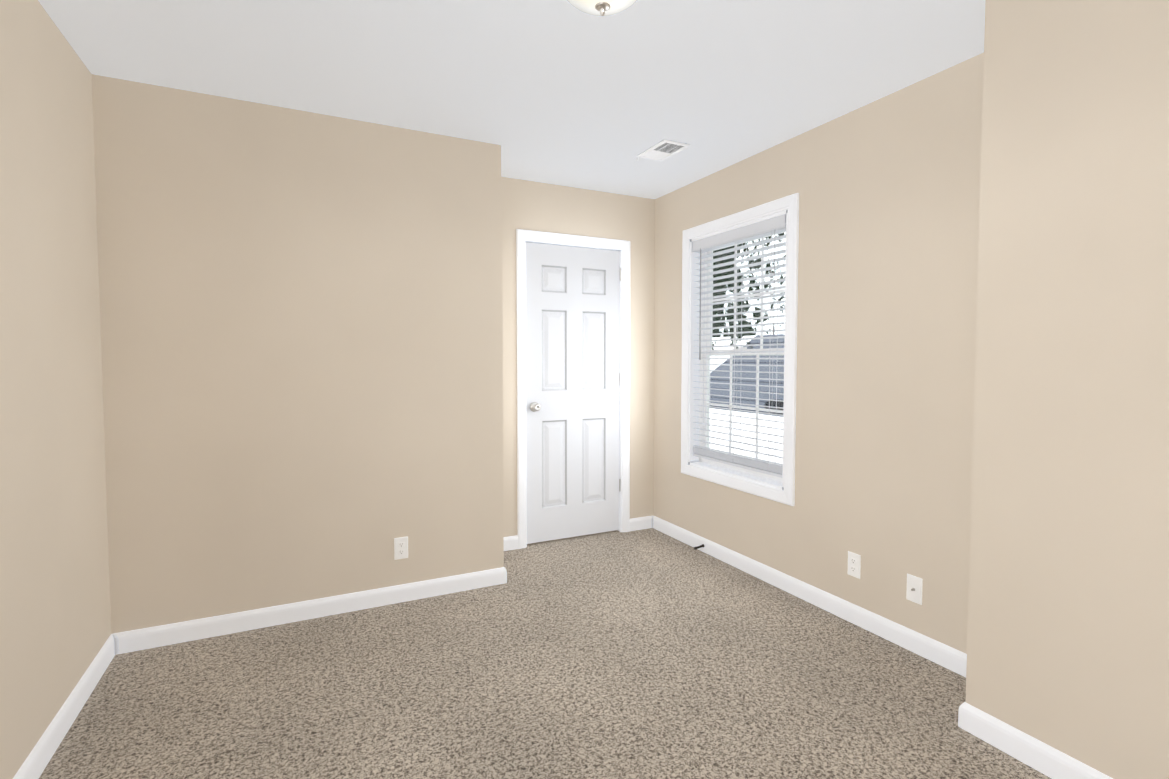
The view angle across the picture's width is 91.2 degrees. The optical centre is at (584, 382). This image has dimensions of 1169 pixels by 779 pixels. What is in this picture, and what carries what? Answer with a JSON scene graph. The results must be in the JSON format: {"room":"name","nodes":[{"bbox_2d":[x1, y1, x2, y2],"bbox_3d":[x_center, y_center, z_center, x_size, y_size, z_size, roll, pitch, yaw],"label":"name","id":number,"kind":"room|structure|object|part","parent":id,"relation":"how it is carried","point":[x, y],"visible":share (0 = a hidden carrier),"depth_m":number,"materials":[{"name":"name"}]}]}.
{"room":"empty bedroom","nodes":[
{"label":"empty bedroom","id":0,"kind":"room"},
{"bbox_2d":[0,0,110,778],"bbox_3d":[-1.669,-0.015,1.527,0.140,2.440,3.218,-1,3,-27],"label":"wall","id":1,"kind":"structure","parent":0,"point":[55,622],"depth_m":1.88,"materials":[{"name":"beige paint"}]},
{"bbox_2d":[13,633,120,778],"bbox_3d":[-1.467,1.170,1.344,0.014,0.089,2.494,-1,3,-27],"label":"baseboard","id":2,"kind":"structure","parent":1,"relation":"attached to","point":[36,761],"depth_m":1.96,"materials":[{"name":"white wood"}]},
{"bbox_2d":[92,74,503,633],"bbox_3d":[-1.391,-0.080,3.094,1.758,2.440,0.660,-1,3,-27],"label":"wall","id":3,"kind":"structure","parent":0,"point":[301,339],"depth_m":2.71,"materials":[{"name":"beige paint"}]},
{"bbox_2d":[117,567,506,653],"bbox_3d":[-1.221,1.107,2.852,1.742,0.089,0.014,-1,3,-27],"label":"baseboard","id":4,"kind":"structure","parent":3,"relation":"attached to","point":[180,632],"depth_m":2.77,"materials":[{"name":"white wood"}]},
{"bbox_2d":[394,536,407,559],"bbox_3d":[-0.954,0.864,2.979,0.070,0.115,0.008,-1,3,-27],"label":"outlet","id":5,"kind":"object","parent":3,"relation":"attached to","point":[400,547],"visible":1,"depth_m":2.98,"materials":[{"name":"white plastic"}]},
{"bbox_2d":[38,0,984,198],"bbox_3d":[-0.600,-1.292,1.672,4.548,0.100,5.140,-1,3,-27],"label":"ceiling","id":6,"kind":"structure","parent":0,"point":[562,92],"depth_m":2.27,"materials":[{"name":"white paint"}]},
{"bbox_2d":[567,0,636,15],"bbox_3d":[0.052,-1.141,1.623,0.340,0.198,0.340,-1,3,-27],"label":"ceiling light","id":7,"kind":"object","parent":6,"relation":"attached to","point":[601,7],"visible":1,"depth_m":1.64,"materials":[{"name":"white glass"}]},
{"bbox_2d":[637,139,689,161],"bbox_3d":[0.438,-1.293,3.224,0.171,0.027,0.293,-1,3,-27],"label":"ceiling vent","id":8,"kind":"object","parent":6,"relation":"in","point":[662,150],"visible":0.98,"depth_m":3.21,"materials":[{"name":"white metal"}]},
{"bbox_2d":[39,528,1050,778],"bbox_3d":[-0.600,1.246,1.777,4.548,0.100,5.140,-1,3,-27],"label":"floor","id":9,"kind":"structure","parent":0,"point":[643,654],"depth_m":2.17,"materials":[{"name":"carpet"}]},
{"bbox_2d":[501,177,654,536],"bbox_3d":[-0.055,-0.120,4.052,1.490,2.440,0.140,-1,3,-27],"label":"wall","id":10,"kind":"structure","parent":0,"point":[639,223],"depth_m":4.01,"materials":[{"name":"beige paint"}]},
{"bbox_2d":[525,242,619,543],"bbox_3d":[-0.062,0.077,3.980,0.725,2.025,0.099,-1,3,-27],"label":"closet door leaf","id":11,"kind":"structure","parent":10,"relation":"in","point":[573,381],"depth_m":3.98,"materials":[{"name":"white wood"}]},
{"bbox_3d":[-0.325,0.166,3.832,0.067,0.067,0.064,-1,3,-27],"label":"closet door knob","id":12,"kind":"part","parent":11,"relation":"part of","materials":[{"name":"silver metal"}]},
{"bbox_2d":[516,229,629,548],"bbox_3d":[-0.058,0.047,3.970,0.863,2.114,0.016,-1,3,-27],"label":"trim","id":13,"kind":"structure","parent":10,"relation":"attached to","point":[522,235],"depth_m":3.83,"materials":[{"name":"white wood"}]},
{"bbox_2d":[619,268,620,490],"bbox_3d":[0.260,-0.013,4.148,0.011,1.627,0.011,-1,3,-27],"label":"closet door hinges","id":14,"kind":"object","parent":10,"relation":"attached to","point":[620,385],"visible":1,"depth_m":4.15,"materials":[{"name":"grey metal"}]},
{"bbox_2d":[653,52,983,653],"bbox_3d":[1.550,-0.049,2.351,0.140,2.440,4.340,-1,3,-27],"label":"wall","id":15,"kind":"structure","parent":0,"point":[887,188],"depth_m":2.64,"materials":[{"name":"beige paint"}]},
{"bbox_2d":[681,193,798,505],"bbox_3d":[0.958,-0.185,3.512,0.158,1.659,1.003,-1,3,-27],"label":"window","id":16,"kind":"structure","parent":15,"relation":"in","point":[745,460],"depth_m":3.49,"materials":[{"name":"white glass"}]},
{"bbox_2d":[692,214,785,477],"bbox_3d":[0.932,-0.206,3.498,0.071,1.441,0.827,-1,3,-27],"label":"window blind","id":17,"kind":"object","parent":16,"relation":"attached to","point":[767,225],"visible":0.75,"depth_m":3.46,"materials":[{"name":"white plastic"}]},
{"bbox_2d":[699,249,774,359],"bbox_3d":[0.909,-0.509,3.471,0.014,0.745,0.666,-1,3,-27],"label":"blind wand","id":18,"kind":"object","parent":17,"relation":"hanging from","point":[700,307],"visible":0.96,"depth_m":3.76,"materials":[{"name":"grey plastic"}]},
{"bbox_3d":[0.997,-0.185,3.531,0.067,1.487,0.831,-1,3,-27],"label":"window sashes","id":19,"kind":"part","parent":16,"relation":"part of","materials":[{"name":"white plastic"}]},
{"bbox_2d":[649,516,966,676],"bbox_3d":[1.059,1.092,3.210,0.014,0.089,2.450,-1,3,-27],"label":"baseboard","id":20,"kind":"structure","parent":15,"relation":"attached to","point":[948,657],"depth_m":2.85,"materials":[{"name":"white wood"}]},
{"bbox_2d":[847,551,860,578],"bbox_3d":[1.291,0.876,2.743,0.008,0.115,0.070,-1,3,-27],"label":"electrical outlet","id":21,"kind":"object","parent":15,"relation":"attached to","point":[854,563],"visible":1,"depth_m":2.74,"materials":[{"name":"white plastic"}]},
{"bbox_2d":[906,573,922,604],"bbox_3d":[1.421,0.895,2.472,0.018,0.115,0.070,-1,3,-27],"label":"outlet","id":22,"kind":"object","parent":15,"relation":"attached to","point":[914,589],"visible":1,"depth_m":2.47,"materials":[{"name":"white plastic"}]},
{"bbox_2d":[965,0,1168,778],"bbox_3d":[1.851,-0.002,1.211,0.340,2.440,1.750,-1,3,-27],"label":"wall","id":23,"kind":"structure","parent":0,"point":[1068,630],"depth_m":1.67,"materials":[{"name":"beige paint"}]},
{"bbox_2d":[958,702,1112,778],"bbox_3d":[1.683,1.176,1.201,0.014,0.089,1.734,-1,3,-27],"label":"baseboard","id":24,"kind":"structure","parent":23,"relation":"attached to","point":[1038,755],"depth_m":1.80,"materials":[{"name":"white wood"}]},
{"label":"outside","id":25,"kind":"structure","parent":0,"visible":0},
{"bbox_2d":[709,232,785,465],"bbox_3d":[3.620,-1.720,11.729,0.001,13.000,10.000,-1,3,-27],"label":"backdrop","id":26,"kind":"structure","parent":25,"point":[747,388],"depth_m":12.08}
]}

